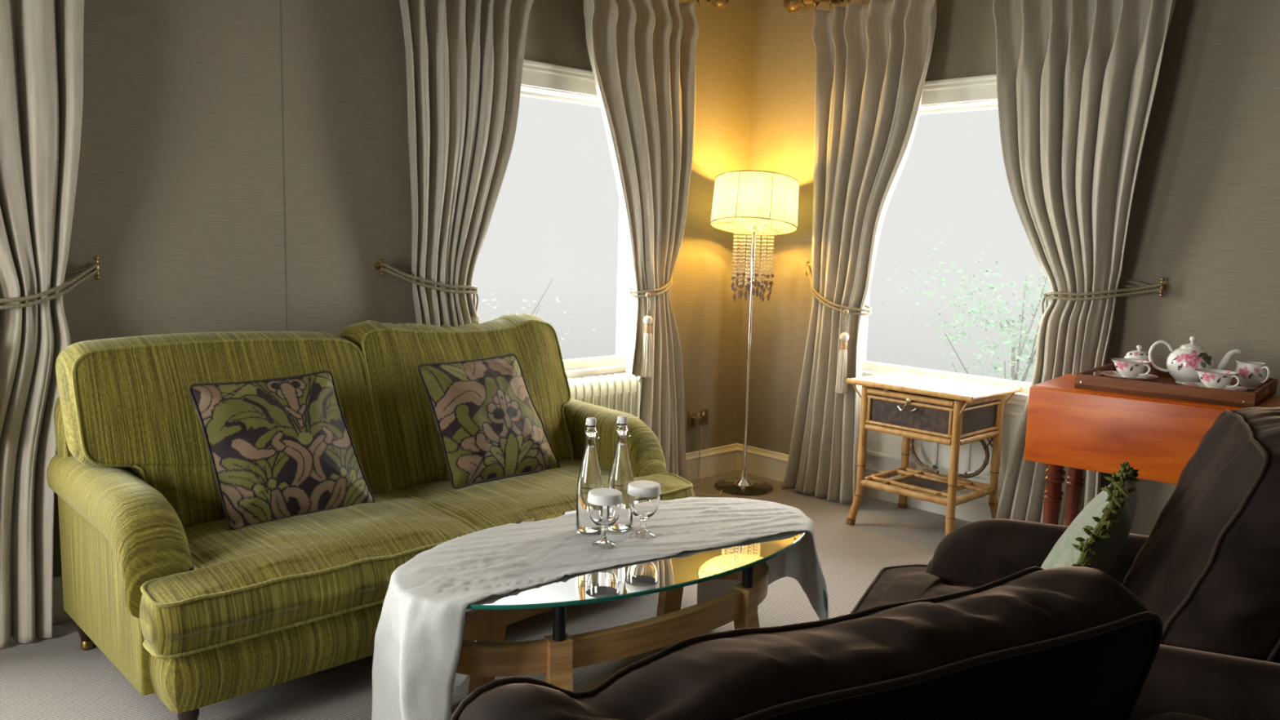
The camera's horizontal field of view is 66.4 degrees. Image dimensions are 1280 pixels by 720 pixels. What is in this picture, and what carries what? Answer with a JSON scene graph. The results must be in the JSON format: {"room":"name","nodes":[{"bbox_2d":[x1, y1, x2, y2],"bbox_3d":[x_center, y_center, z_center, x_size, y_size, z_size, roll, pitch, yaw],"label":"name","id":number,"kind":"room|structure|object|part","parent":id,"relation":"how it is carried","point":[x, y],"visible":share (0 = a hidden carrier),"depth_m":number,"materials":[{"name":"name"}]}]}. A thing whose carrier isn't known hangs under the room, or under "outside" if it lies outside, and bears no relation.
{"room":"living room","nodes":[
{"label":"living room","id":0,"kind":"room"},
{"bbox_2d":[53,0,755,577],"bbox_3d":[-1.569,-0.595,3.649,5.700,2.850,0.300,-6,10,-43],"label":"wall","id":1,"kind":"structure","parent":0,"point":[180,196],"depth_m":3.65,"materials":[{"name":"paint"}]},
{"bbox_2d":[0,0,84,648],"bbox_3d":[-1.956,-0.324,2.932,0.611,2.462,0.170,-6,10,-43],"label":"curtain","id":2,"kind":"object","parent":1,"relation":"hanging from","point":[42,41],"visible":0.97,"depth_m":3.02,"materials":[{"name":"fabric"}]},
{"bbox_2d":[53,575,72,623],"bbox_3d":[-1.456,0.756,3.745,1.525,0.154,0.022,-6,10,-43],"label":"baseboard","id":3,"kind":"structure","parent":1,"relation":"attached to","point":[60,615],"depth_m":3.27,"materials":[{"name":"beige paint"}]},
{"bbox_2d":[88,255,99,279],"bbox_3d":[-1.798,-0.306,3.230,0.032,0.081,0.048,-6,10,-43],"label":"curtain hook","id":4,"kind":"object","parent":1,"relation":"attached to","point":[95,258],"visible":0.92,"depth_m":3.22,"materials":[{"name":"gold metal"}]},
{"bbox_2d":[0,262,97,309],"bbox_3d":[-1.888,-0.035,3.073,0.391,0.533,0.182,-6,10,-43],"label":"tieback","id":5,"kind":"object","parent":4,"relation":"hanging from","point":[85,272],"visible":0.78,"depth_m":3.07,"materials":[{"name":"beige fabric"}]},
{"bbox_2d":[280,0,287,331],"bbox_3d":[-1.331,-0.670,3.657,0.002,2.690,0.001,-6,10,-43],"label":"trim","id":6,"kind":"structure","parent":1,"relation":"attached to","point":[280,0],"depth_m":3.65,"materials":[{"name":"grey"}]},
{"bbox_2d":[374,256,384,275],"bbox_3d":[-1.045,-0.379,3.945,0.032,0.081,0.048,-6,10,-43],"label":"curtain hook","id":7,"kind":"object","parent":1,"relation":"attached to","point":[377,265],"visible":1,"depth_m":3.94,"materials":[{"name":"gold metal"}]},
{"bbox_2d":[380,262,479,323],"bbox_3d":[-0.855,-0.144,4.078,0.433,0.523,0.144,-6,10,-43],"label":"tieback","id":8,"kind":"object","parent":7,"relation":"hanging from","point":[399,273],"visible":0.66,"depth_m":4.00,"materials":[{"name":"beige fabric"}]},
{"bbox_2d":[520,59,631,379],"bbox_3d":[-0.446,-0.313,4.656,1.484,2.091,0.203,-6,10,-43],"label":"window","id":9,"kind":"structure","parent":1,"relation":"in","point":[554,81],"depth_m":4.58,"materials":[{"name":"white paint"}]},
{"bbox_3d":[-0.389,-0.304,4.597,1.484,2.091,0.038,-6,10,-43],"label":"architrave","id":10,"kind":"part","parent":9,"relation":"part of","materials":[{"name":"white paint"}]},
{"bbox_3d":[-0.494,0.090,4.748,1.324,0.055,0.095,-6,10,-43],"label":"sill","id":11,"kind":"part","parent":9,"relation":"part of","materials":[{"name":"white paint"}]},
{"bbox_2d":[688,408,708,426],"bbox_3d":[0.324,0.320,5.399,0.156,0.088,0.013,-6,10,-43],"label":"wall socket","id":12,"kind":"object","parent":1,"relation":"attached to","point":[703,413],"visible":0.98,"depth_m":5.40,"materials":[{"name":"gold metal"}]},
{"bbox_2d":[691,416,702,426],"bbox_3d":[0.311,0.337,5.361,0.050,0.048,0.038,-6,10,-43],"label":"plug","id":13,"kind":"object","parent":12,"relation":"attached to","point":[695,421],"visible":1,"depth_m":5.34,"materials":[{"name":"plastic"}]},
{"bbox_2d":[685,443,737,480],"bbox_3d":[0.316,0.583,5.427,0.695,0.154,0.022,-6,10,-43],"label":"baseboard","id":14,"kind":"structure","parent":1,"relation":"attached to","point":[719,460],"depth_m":5.50,"materials":[{"name":"beige paint"}]},
{"bbox_2d":[706,0,728,8],"bbox_3d":[-0.369,-1.760,4.299,2.094,0.090,0.225,-6,10,-43],"label":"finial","id":15,"kind":"object","parent":1,"relation":"attached to","point":[716,3],"visible":1,"depth_m":4.92,"materials":[{"name":"gold metal"}]},
{"bbox_2d":[399,0,533,326],"bbox_3d":[-0.732,-0.442,4.091,0.659,2.462,0.169,-6,10,-43],"label":"curtain","id":16,"kind":"object","parent":15,"relation":"hanging from","point":[464,59],"visible":0.59,"depth_m":4.00,"materials":[{"name":"fabric"}]},
{"bbox_2d":[583,0,699,479],"bbox_3d":[-0.025,-0.511,4.760,0.789,2.462,0.170,-6,10,-44],"label":"curtain","id":17,"kind":"object","parent":15,"relation":"hanging from","point":[642,53],"visible":0.84,"depth_m":4.76,"materials":[{"name":"fabric"}]},
{"bbox_2d":[0,470,971,719],"bbox_3d":[0.564,1.270,1.594,6.300,0.200,6.600,-6,10,-43],"label":"floor","id":18,"kind":"structure","parent":0,"point":[51,678],"depth_m":3.12,"materials":[{"name":"carpet"}]},
{"bbox_2d":[46,313,695,719],"bbox_3d":[-0.808,0.395,3.349,1.946,1.006,1.017,-6,10,-43],"label":"sofa","id":19,"kind":"object","parent":18,"relation":"on","point":[195,611],"visible":0.55,"depth_m":2.88,"materials":[{"name":"green fabric"}]},
{"bbox_3d":[-1.077,0.369,3.630,1.885,0.709,0.237,-6,10,-43],"label":"frame","id":20,"kind":"part","parent":19,"relation":"part of","materials":[{"name":"fabric"}]},
{"bbox_3d":[-1.743,0.830,3.075,0.060,0.105,0.059,-6,10,-43],"label":"leg","id":21,"kind":"part","parent":19,"relation":"part of","materials":[{"name":"black"}]},
{"bbox_3d":[-1.496,0.568,2.799,0.170,0.510,0.758,-6,10,-43],"label":"arm","id":22,"kind":"part","parent":19,"relation":"part of"},
{"bbox_3d":[-1.176,0.915,2.545,0.060,0.105,0.059,-6,10,-43],"label":"leg","id":23,"kind":"part","parent":19,"relation":"part of","materials":[{"name":"black"}]},
{"bbox_2d":[56,331,387,528],"bbox_3d":[-1.306,0.212,3.146,0.947,0.588,0.393,-6,10,-43],"label":"cushion","id":24,"kind":"object","parent":19,"relation":"on","point":[126,409],"depth_m":2.94,"materials":[{"name":"green fabric"}]},
{"bbox_2d":[188,370,375,529],"bbox_3d":[-1.101,0.267,3.033,0.518,0.425,0.215,-6,10,-43],"label":"cushion","id":25,"kind":"object","parent":19,"relation":"on","point":[282,447],"visible":1,"depth_m":2.96,"materials":[{"name":"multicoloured fabric"}]},
{"bbox_2d":[139,491,477,655],"bbox_3d":[-1.061,0.568,2.939,0.969,0.180,0.741,-6,10,-43],"label":"seat cushion","id":26,"kind":"object","parent":19,"relation":"on","point":[230,586],"depth_m":2.66,"materials":[{"name":"green fabric"}]},
{"bbox_2d":[341,313,571,491],"bbox_3d":[-0.658,0.146,3.759,0.920,0.611,0.399,-6,10,-43],"label":"cushion","id":27,"kind":"object","parent":19,"relation":"on","point":[408,454],"depth_m":3.51,"materials":[{"name":"fabric"}]},
{"bbox_2d":[417,353,559,488],"bbox_3d":[-0.541,0.211,3.560,0.516,0.431,0.223,-6,10,-43],"label":"cushion","id":28,"kind":"object","parent":19,"relation":"on","point":[490,426],"visible":1,"depth_m":3.47,"materials":[{"name":"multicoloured fabric"}]},
{"bbox_2d":[402,459,695,529],"bbox_3d":[-0.371,0.503,3.594,0.969,0.176,0.741,-6,10,-43],"label":"seat cushion","id":29,"kind":"object","parent":19,"relation":"on","point":[515,499],"depth_m":3.36,"materials":[{"name":"fabric"}]},
{"bbox_3d":[-0.211,0.435,4.017,0.170,0.525,0.758,-6,10,-43],"label":"arm","id":30,"kind":"part","parent":19,"relation":"part of"},
{"bbox_2d":[568,373,640,418],"bbox_3d":[-0.215,0.414,4.603,0.562,0.675,0.220,-6,10,-43],"label":"radiator","id":31,"kind":"object","parent":18,"relation":"on","point":[618,392],"visible":0.13,"depth_m":4.57,"materials":[{"name":"beige metal"}]},
{"bbox_3d":[-0.045,0.355,4.758,0.030,0.520,0.100,-6,10,-43],"label":"control panel","id":32,"kind":"part","parent":31,"relation":"part of","materials":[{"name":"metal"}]},
{"bbox_2d":[456,499,807,695],"bbox_3d":[-0.052,0.755,2.850,1.360,0.462,0.700,-4,9,-38],"label":"coffee table","id":33,"kind":"object","parent":18,"relation":"on","point":[485,659],"visible":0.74,"depth_m":2.59,"materials":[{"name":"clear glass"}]},
{"bbox_3d":[-0.441,0.826,2.800,0.103,0.314,0.060,7,9,35],"label":"leg","id":34,"kind":"part","parent":33,"relation":"part of","materials":[{"name":"brown wood"}]},
{"bbox_3d":[-0.203,0.871,2.501,0.060,0.314,0.103,-2,8,-22],"label":"leg","id":35,"kind":"part","parent":33,"relation":"part of","materials":[{"name":"brown wood"}]},
{"bbox_3d":[-0.205,0.645,2.491,0.033,0.136,0.033,-4,9,-38],"label":"post","id":36,"kind":"part","parent":33,"relation":"part of","materials":[{"name":"black metal"}]},
{"bbox_2d":[371,497,828,719],"bbox_3d":[-0.071,0.735,2.912,1.480,0.465,0.584,-3,9,-33],"label":"tablecloth","id":37,"kind":"object","parent":33,"relation":"on","point":[419,635],"visible":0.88,"depth_m":2.64,"materials":[{"name":"white fabric"}]},
{"bbox_2d":[576,417,603,535],"bbox_3d":[-0.146,0.338,2.869,0.077,0.344,0.077,-6,10,-43],"label":"water bottle","id":38,"kind":"object","parent":37,"relation":"on","point":[589,477],"visible":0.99,"depth_m":2.85,"materials":[{"name":"clear glass"}]},
{"bbox_2d":[586,488,622,548],"bbox_3d":[-0.101,0.448,2.765,0.098,0.154,0.098,-6,10,-43],"label":"goblet","id":39,"kind":"object","parent":37,"relation":"on","point":[604,504],"visible":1,"depth_m":2.73,"materials":[{"name":"clear glass"}]},
{"bbox_2d":[608,415,633,532],"bbox_3d":[-0.056,0.335,2.908,0.077,0.344,0.077,-6,10,-43],"label":"water bottle","id":40,"kind":"object","parent":37,"relation":"on","point":[620,475],"visible":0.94,"depth_m":2.88,"materials":[{"name":"clear glass"}]},
{"bbox_2d":[626,480,661,538],"bbox_3d":[0.011,0.439,2.863,0.098,0.154,0.098,-6,10,-43],"label":"goblet","id":41,"kind":"object","parent":37,"relation":"on","point":[643,497],"visible":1,"depth_m":2.83,"materials":[{"name":"clear glass"}]},
{"bbox_3d":[-0.051,0.718,2.846,1.120,0.080,0.430,-4,9,-38],"label":"ring frame","id":42,"kind":"part","parent":33,"relation":"part of","materials":[{"name":"brown wood"}]},
{"bbox_3d":[-0.046,0.532,2.821,1.360,0.012,0.700,-4,9,-38],"label":"glass","id":43,"kind":"part","parent":33,"relation":"part of","materials":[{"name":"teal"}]},
{"bbox_3d":[0.095,0.785,3.220,0.060,0.314,0.103,-2,8,-22],"label":"leg","id":44,"kind":"part","parent":33,"relation":"part of","materials":[{"name":"brown wood"}]},
{"bbox_3d":[0.333,0.831,2.920,0.103,0.314,0.060,7,9,35],"label":"leg","id":45,"kind":"part","parent":33,"relation":"part of","materials":[{"name":"brown wood"}]},
{"bbox_3d":[0.322,0.606,2.903,0.033,0.136,0.033,-4,9,-38],"label":"post","id":46,"kind":"part","parent":33,"relation":"part of","materials":[{"name":"black metal"}]},
{"bbox_2d":[692,169,799,496],"bbox_3d":[0.521,-0.137,5.127,0.577,1.670,0.521,-6,10,-43],"label":"floor lamp","id":47,"kind":"object","parent":18,"relation":"on","point":[757,204],"depth_m":5.01,"materials":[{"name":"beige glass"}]},
{"bbox_3d":[0.371,0.537,5.218,0.180,0.299,0.346,3,8,14],"label":"lamp flex","id":48,"kind":"part","parent":47,"relation":"part of","materials":[{"name":"plastic"}]},
{"bbox_3d":[0.557,0.678,5.253,0.312,0.025,0.312,-6,10,-43],"label":"glass","id":49,"kind":"part","parent":47,"relation":"part of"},
{"bbox_3d":[0.593,-0.681,5.076,0.204,0.048,0.204,-6,10,-43],"label":"crystal crown","id":50,"kind":"part","parent":47,"relation":"part of","materials":[{"name":"glass"}]},
{"bbox_3d":[0.596,-0.807,5.059,0.447,0.236,0.447,8,-5,-44],"label":"lamp shade","id":51,"kind":"part","parent":47,"relation":"part of","materials":[{"name":"fabric"}]},
{"bbox_3d":[0.596,-0.807,5.059,0.452,0.241,0.452,8,-5,-44],"label":"shade frame","id":52,"kind":"part","parent":47,"relation":"part of","materials":[{"name":"fabric"}]},
{"bbox_2d":[450,566,1212,719],"bbox_3d":[0.056,0.699,1.409,1.124,0.952,1.030,-2,8,-28],"label":"sofa","id":53,"kind":"object","parent":18,"relation":"on","point":[1034,642],"visible":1,"depth_m":1.04,"materials":[{"name":"brown fabric"}]},
{"bbox_3d":[0.229,0.768,1.083,1.075,0.667,0.281,-2,8,-28],"label":"frame","id":54,"kind":"part","parent":53,"relation":"part of","materials":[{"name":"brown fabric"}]},
{"bbox_2d":[845,370,1022,536],"bbox_3d":[1.351,0.451,4.582,0.500,0.701,0.632,-6,10,-43],"label":"table","id":55,"kind":"object","parent":18,"relation":"on","point":[954,412],"visible":0.96,"depth_m":4.48,"materials":[{"name":"wood"}]},
{"bbox_3d":[1.030,0.453,4.614,0.080,0.663,0.043,0,8,-11],"label":"leg","id":56,"kind":"part","parent":55,"relation":"part of","materials":[{"name":"brown wood"}]},
{"bbox_3d":[1.186,0.564,4.768,0.390,0.038,0.038,-6,10,-43],"label":"shelf rail","id":57,"kind":"part","parent":55,"relation":"part of","materials":[{"name":"brown wood"}]},
{"bbox_3d":[1.199,0.215,4.718,0.354,0.145,0.012,-6,10,-43],"label":"panel","id":58,"kind":"part","parent":55,"relation":"part of","materials":[{"name":"wood"}]},
{"bbox_3d":[1.257,0.571,4.694,0.390,0.024,0.024,-6,10,-43],"label":"rail","id":59,"kind":"part","parent":55,"relation":"part of","materials":[{"name":"brown wood"}]},
{"bbox_3d":[1.207,0.604,4.466,0.038,0.038,0.470,-6,10,-43],"label":"shelf rail","id":60,"kind":"part","parent":55,"relation":"part of","materials":[{"name":"brown wood"}]},
{"bbox_3d":[1.335,0.423,4.904,0.043,0.663,0.080,3,8,13],"label":"leg","id":61,"kind":"part","parent":55,"relation":"part of","materials":[{"name":"brown wood"}]},
{"bbox_3d":[1.202,0.202,4.401,0.029,0.064,0.098,-6,10,-43],"label":"drawer pull","id":62,"kind":"part","parent":55,"relation":"part of","materials":[{"name":"silver metal"}]},
{"bbox_3d":[1.215,0.253,4.419,0.033,0.201,0.434,-6,10,-43],"label":"rail","id":63,"kind":"part","parent":55,"relation":"part of","materials":[{"name":"brown wood"}]},
{"bbox_3d":[1.220,0.254,4.425,0.012,0.145,0.434,-6,10,-43],"label":"drawer panel","id":64,"kind":"part","parent":55,"relation":"part of","materials":[{"name":"paper"}]},
{"bbox_3d":[1.269,0.592,4.524,0.024,0.024,0.470,-6,10,-43],"label":"rail","id":65,"kind":"part","parent":55,"relation":"part of","materials":[{"name":"brown wood"}]},
{"bbox_3d":[1.348,0.589,4.600,0.218,0.006,0.263,-6,10,-43],"label":"shelf panel","id":66,"kind":"part","parent":55,"relation":"part of","materials":[{"name":"paper"}]},
{"bbox_3d":[1.494,0.227,4.684,0.012,0.145,0.434,-6,10,-43],"label":"panel","id":67,"kind":"part","parent":55,"relation":"part of","materials":[{"name":"wood"}]},
{"bbox_3d":[1.427,0.576,4.674,0.024,0.024,0.470,-6,10,-43],"label":"rail","id":68,"kind":"part","parent":55,"relation":"part of","materials":[{"name":"brown wood"}]},
{"bbox_3d":[1.489,0.576,4.734,0.038,0.038,0.470,-6,10,-43],"label":"shelf rail","id":69,"kind":"part","parent":55,"relation":"part of","materials":[{"name":"brown wood"}]},
{"bbox_3d":[1.439,0.601,4.505,0.390,0.024,0.024,-6,10,-43],"label":"rail","id":70,"kind":"part","parent":55,"relation":"part of","materials":[{"name":"brown wood"}]},
{"bbox_3d":[1.368,0.507,4.264,0.043,0.663,0.080,3,8,13],"label":"leg","id":71,"kind":"part","parent":55,"relation":"part of","materials":[{"name":"brown wood"}]},
{"bbox_3d":[1.510,0.616,4.432,0.390,0.038,0.038,-6,10,-43],"label":"shelf rail","id":72,"kind":"part","parent":55,"relation":"part of","materials":[{"name":"brown wood"}]},
{"bbox_3d":[1.515,0.266,4.391,0.354,0.145,0.012,-6,10,-43],"label":"panel","id":73,"kind":"part","parent":55,"relation":"part of","materials":[{"name":"wicker"}]},
{"bbox_3d":[1.521,0.266,4.385,0.354,0.201,0.033,-6,10,-43],"label":"rail","id":74,"kind":"part","parent":55,"relation":"part of","materials":[{"name":"brown wood"}]},
{"bbox_3d":[1.672,0.478,4.553,0.080,0.663,0.043,0,8,-11],"label":"leg","id":75,"kind":"part","parent":55,"relation":"part of","materials":[{"name":"brown wood"}]},
{"bbox_2d":[849,406,1279,719],"bbox_3d":[1.020,0.583,2.284,1.092,1.006,0.934,5,8,25],"label":"armchair","id":76,"kind":"object","parent":18,"relation":"on","point":[1208,566],"visible":0.49,"depth_m":1.90,"materials":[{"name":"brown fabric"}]},
{"bbox_2d":[855,566,973,612],"bbox_3d":[0.883,0.722,2.366,0.796,0.172,0.896,5,8,25],"label":"seat cushion","id":77,"kind":"object","parent":76,"relation":"on","point":[892,584],"depth_m":2.68,"materials":[{"name":"brown fabric"}]},
{"bbox_3d":[1.214,0.681,2.642,0.853,0.470,0.147,5,8,25],"label":"arm","id":78,"kind":"part","parent":76,"relation":"part of","materials":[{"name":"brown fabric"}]},
{"bbox_2d":[1040,461,1139,573],"bbox_3d":[1.025,0.462,2.276,0.213,0.439,0.456,5,8,27],"label":"throw cushion","id":79,"kind":"object","parent":76,"relation":"on","point":[1096,536],"visible":0.5,"depth_m":2.12,"materials":[{"name":"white fabric"}]},
{"bbox_3d":[1.020,0.462,2.276,0.216,0.439,0.454,6,9,30],"label":"braid trim","id":80,"kind":"part","parent":79,"relation":"part of","materials":[{"name":"fabric"}]},
{"bbox_2d":[1122,406,1279,661],"bbox_3d":[1.270,0.422,2.147,0.405,0.638,0.694,5,8,25],"label":"cushion","id":81,"kind":"object","parent":76,"relation":"on","point":[1208,566],"depth_m":1.89,"materials":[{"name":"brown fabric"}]},
{"bbox_3d":[0.877,0.764,1.935,0.853,0.470,0.147,5,8,25],"label":"arm","id":82,"kind":"part","parent":76,"relation":"part of","materials":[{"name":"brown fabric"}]},
{"bbox_3d":[1.353,0.645,2.133,0.354,0.699,0.885,5,8,25],"label":"frame","id":83,"kind":"part","parent":76,"relation":"part of","materials":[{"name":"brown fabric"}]},
{"bbox_2d":[1024,373,1279,525],"bbox_3d":[1.935,0.534,3.517,0.950,0.832,0.502,7,9,38],"label":"table","id":84,"kind":"object","parent":18,"relation":"on","point":[1078,430],"visible":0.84,"depth_m":3.42,"materials":[{"name":"brown wood"}]},
{"bbox_3d":[1.538,0.586,3.656,0.072,0.672,0.072,7,10,38],"label":"leg","id":85,"kind":"part","parent":84,"relation":"part of","materials":[{"name":"brown wood"}]},
{"bbox_3d":[1.720,0.562,3.881,0.072,0.672,0.072,7,10,38],"label":"leg","id":86,"kind":"part","parent":84,"relation":"part of","materials":[{"name":"brown wood"}]},
{"bbox_2d":[1074,362,1277,408],"bbox_3d":[1.942,0.085,3.543,0.560,0.052,0.483,8,10,40],"label":"serving tray","id":87,"kind":"object","parent":84,"relation":"on","point":[1165,386],"visible":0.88,"depth_m":3.38,"materials":[{"name":"brown wood"}]},
{"bbox_3d":[1.734,0.057,3.719,0.012,0.052,0.456,8,10,40],"label":"handle","id":88,"kind":"part","parent":87,"relation":"part of","materials":[{"name":"brown wood"}]},
{"bbox_2d":[1100,370,1158,380],"bbox_3d":[1.829,0.064,3.658,0.193,0.020,0.193,-6,10,-43],"label":"saucer","id":89,"kind":"object","parent":87,"relation":"on","point":[1115,374],"visible":0.67,"depth_m":3.66,"materials":[{"name":"ceramic"}]},
{"bbox_2d":[1111,358,1151,377],"bbox_3d":[1.830,0.034,3.654,0.132,0.066,0.132,4,8,22],"label":"teacup","id":90,"kind":"object","parent":89,"relation":"on","point":[1126,367],"visible":0.93,"depth_m":3.62,"materials":[{"name":"ceramic"}]},
{"bbox_3d":[1.857,0.037,3.596,0.010,0.047,0.045,-2,8,-25],"label":"handle","id":91,"kind":"part","parent":90,"relation":"part of","materials":[{"name":"ceramic"}]},
{"bbox_2d":[1124,345,1153,373],"bbox_3d":[1.918,0.002,3.765,0.106,0.121,0.106,-6,10,-43],"label":"sugar bowl","id":92,"kind":"object","parent":87,"relation":"on","point":[1135,354],"visible":0.5,"depth_m":3.73,"materials":[{"name":"ceramic"}]},
{"bbox_3d":[1.919,-0.034,3.760,0.089,0.049,0.089,-6,10,-43],"label":"lid","id":93,"kind":"part","parent":92,"relation":"part of","materials":[{"name":"ceramic"}]},
{"bbox_2d":[1148,336,1240,384],"bbox_3d":[2.021,0.002,3.576,0.157,0.176,0.271,-6,10,-43],"label":"teapot","id":94,"kind":"object","parent":87,"relation":"on","point":[1182,362],"visible":0.82,"depth_m":3.54,"materials":[{"name":"ceramic"}]},
{"bbox_3d":[1.925,-0.015,3.617,0.080,0.117,0.015,5,8,22],"label":"handle","id":95,"kind":"part","parent":94,"relation":"part of","materials":[{"name":"ceramic"}]},
{"bbox_3d":[2.018,-0.063,3.572,0.080,0.048,0.080,-6,10,-43],"label":"lid","id":96,"kind":"part","parent":94,"relation":"part of","materials":[{"name":"ceramic"}]},
{"bbox_3d":[2.114,0.010,3.547,0.097,0.107,0.041,3,8,13],"label":"spout","id":97,"kind":"part","parent":94,"relation":"part of","materials":[{"name":"ceramic"}]},
{"bbox_2d":[1183,382,1247,391],"bbox_3d":[2.000,0.102,3.404,0.193,0.020,0.193,-6,10,-43],"label":"saucer","id":98,"kind":"object","parent":87,"relation":"on","point":[1190,384],"visible":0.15,"depth_m":3.45,"materials":[{"name":"ceramic"}]},
{"bbox_2d":[1195,368,1239,389],"bbox_3d":[2.001,0.071,3.400,0.132,0.066,0.132,4,8,22],"label":"teacup","id":99,"kind":"object","parent":98,"relation":"on","point":[1210,378],"visible":0.89,"depth_m":3.37,"materials":[{"name":"ceramic"}]},
{"bbox_3d":[2.028,0.074,3.342,0.010,0.047,0.045,-2,8,-25],"label":"handle","id":100,"kind":"part","parent":99,"relation":"part of","materials":[{"name":"ceramic"}]},
{"bbox_2d":[1234,360,1270,390],"bbox_3d":[2.190,0.055,3.491,0.104,0.101,0.118,-6,10,-43],"label":"milk jug","id":101,"kind":"object","parent":87,"relation":"on","point":[1252,375],"visible":0.94,"depth_m":3.46,"materials":[{"name":"ceramic"}]},
{"bbox_3d":[2.199,0.053,3.438,0.010,0.062,0.034,0,8,-14],"label":"handle","id":102,"kind":"part","parent":101,"relation":"part of","materials":[{"name":"ceramic"}]},
{"bbox_3d":[2.152,0.113,3.370,0.012,0.052,0.456,8,10,40],"label":"handle","id":103,"kind":"part","parent":87,"relation":"part of","materials":[{"name":"brown wood"}]},
{"bbox_2d":[737,0,1279,535],"bbox_3d":[2.671,-0.470,3.564,0.300,2.850,6.300,-6,10,-43],"label":"wall","id":104,"kind":"structure","parent":0,"point":[1204,220],"depth_m":3.92,"materials":[{"name":"paint"}]},
{"bbox_2d":[736,443,788,481],"bbox_3d":[0.773,0.594,5.438,0.022,0.154,0.640,-6,10,-43],"label":"baseboard","id":105,"kind":"structure","parent":104,"relation":"attached to","point":[764,463],"depth_m":5.51,"materials":[{"name":"beige paint"}]},
{"bbox_2d":[805,260,811,275],"bbox_3d":[0.895,-0.489,5.179,0.048,0.081,0.032,-6,10,-43],"label":"curtain hook","id":106,"kind":"object","parent":104,"relation":"attached to","point":[807,261],"visible":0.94,"depth_m":5.16,"materials":[{"name":"gold metal"}]},
{"bbox_2d":[806,264,871,393],"bbox_3d":[1.000,-0.171,5.044,0.186,0.624,0.416,-2,8,-24],"label":"tieback","id":107,"kind":"object","parent":106,"relation":"hanging from","point":[842,386],"visible":0.87,"depth_m":4.87,"materials":[{"name":"beige fabric"}]},
{"bbox_2d":[782,0,844,12],"bbox_3d":[1.542,-1.708,4.287,0.225,0.090,2.169,-6,10,-43],"label":"pole","id":108,"kind":"object","parent":104,"relation":"attached to","point":[790,6],"visible":0.99,"depth_m":4.94,"materials":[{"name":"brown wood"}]},
{"bbox_2d":[811,0,819,9],"bbox_3d":[0.876,-1.789,4.882,0.071,0.093,0.034,-6,10,-43],"label":"curtain ring","id":109,"kind":"object","parent":108,"relation":"hanging from","point":[813,1],"visible":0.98,"depth_m":4.87,"materials":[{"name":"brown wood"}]},
{"bbox_3d":[1.536,-1.696,4.197,0.038,0.038,2.045,-6,10,-43],"label":"rod","id":110,"kind":"part","parent":108,"relation":"part of","materials":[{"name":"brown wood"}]},
{"bbox_2d":[828,0,834,8],"bbox_3d":[0.940,-1.778,4.815,0.071,0.093,0.034,-6,10,-43],"label":"curtain ring","id":111,"kind":"object","parent":108,"relation":"hanging from","point":[831,2],"visible":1,"depth_m":4.82,"materials":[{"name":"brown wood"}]},
{"bbox_2d":[781,0,937,503],"bbox_3d":[1.087,-0.491,4.833,0.178,2.463,0.752,-6,10,-43],"label":"curtain","id":112,"kind":"object","parent":108,"relation":"hanging from","point":[873,59],"visible":0.92,"depth_m":4.84,"materials":[{"name":"fabric"}]},
{"bbox_2d":[992,0,1176,525],"bbox_3d":[1.784,-0.377,4.104,0.176,2.462,0.748,-6,10,-43],"label":"curtain","id":113,"kind":"object","parent":108,"relation":"hanging from","point":[1077,80],"visible":0.73,"depth_m":4.04,"materials":[{"name":"grey fabric"}]},
{"bbox_2d":[862,74,1031,521],"bbox_3d":[1.515,-0.264,4.677,0.203,2.091,1.424,-6,10,-43],"label":"window","id":114,"kind":"structure","parent":104,"relation":"in","point":[883,451],"depth_m":4.73,"materials":[{"name":"white paint"}]},
{"bbox_3d":[1.534,0.457,4.807,0.036,0.630,1.264,-6,10,-43],"label":"apron panel","id":115,"kind":"part","parent":114,"relation":"part of","materials":[{"name":"white paint"}]},
{"bbox_3d":[1.543,0.142,4.767,0.095,0.055,1.264,-6,10,-43],"label":"sill","id":116,"kind":"part","parent":114,"relation":"part of","materials":[{"name":"white paint"}]},
{"bbox_3d":[1.455,-0.258,4.620,0.038,2.091,1.424,-6,10,-43],"label":"architrave","id":117,"kind":"part","parent":114,"relation":"part of","materials":[{"name":"white paint"}]},
{"bbox_2d":[1159,276,1169,297],"bbox_3d":[2.102,-0.293,3.928,0.048,0.081,0.032,-6,10,-43],"label":"curtain hook","id":118,"kind":"object","parent":104,"relation":"attached to","point":[1166,286],"visible":1,"depth_m":3.92,"materials":[{"name":"gold metal"}]},
{"bbox_2d":[1033,279,1164,371],"bbox_3d":[1.886,-0.096,4.085,0.144,0.491,0.485,-6,10,-43],"label":"tieback","id":119,"kind":"object","parent":118,"relation":"hanging from","point":[1047,295],"visible":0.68,"depth_m":4.00,"materials":[{"name":"beige fabric"}]},
{"bbox_3d":[0.149,-0.495,5.079,0.032,0.081,0.048,-6,10,-43],"label":"curtain hook","id":120,"kind":"object","parent":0,"visible":0},
{"bbox_2d":[627,275,672,377],"bbox_3d":[0.088,-0.212,4.951,0.314,0.562,0.182,-6,10,-43],"label":"tieback","id":121,"kind":"object","parent":120,"relation":"hanging from","point":[646,354],"visible":0.73,"depth_m":4.83,"materials":[{"name":"beige fabric"}]},
{"label":"outside","id":122,"kind":"structure","parent":0,"visible":0},
{"bbox_2d":[881,241,1052,382],"bbox_3d":[4.680,0.764,12.332,3.104,4.442,2.960,-6,10,-43],"label":"tree","id":123,"kind":"object","parent":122,"point":[1015,372],"visible":0.56,"depth_m":12.06,"materials":[{"name":"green plant"}]},
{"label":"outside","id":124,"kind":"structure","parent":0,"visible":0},
{"bbox_2d":[481,278,595,340],"bbox_3d":[-1.932,0.684,13.745,2.500,3.685,2.489,-6,10,-43],"label":"tree","id":125,"kind":"object","parent":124,"point":[557,297],"visible":0.14,"depth_m":13.61,"materials":[{"name":"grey plant"}]}
]}

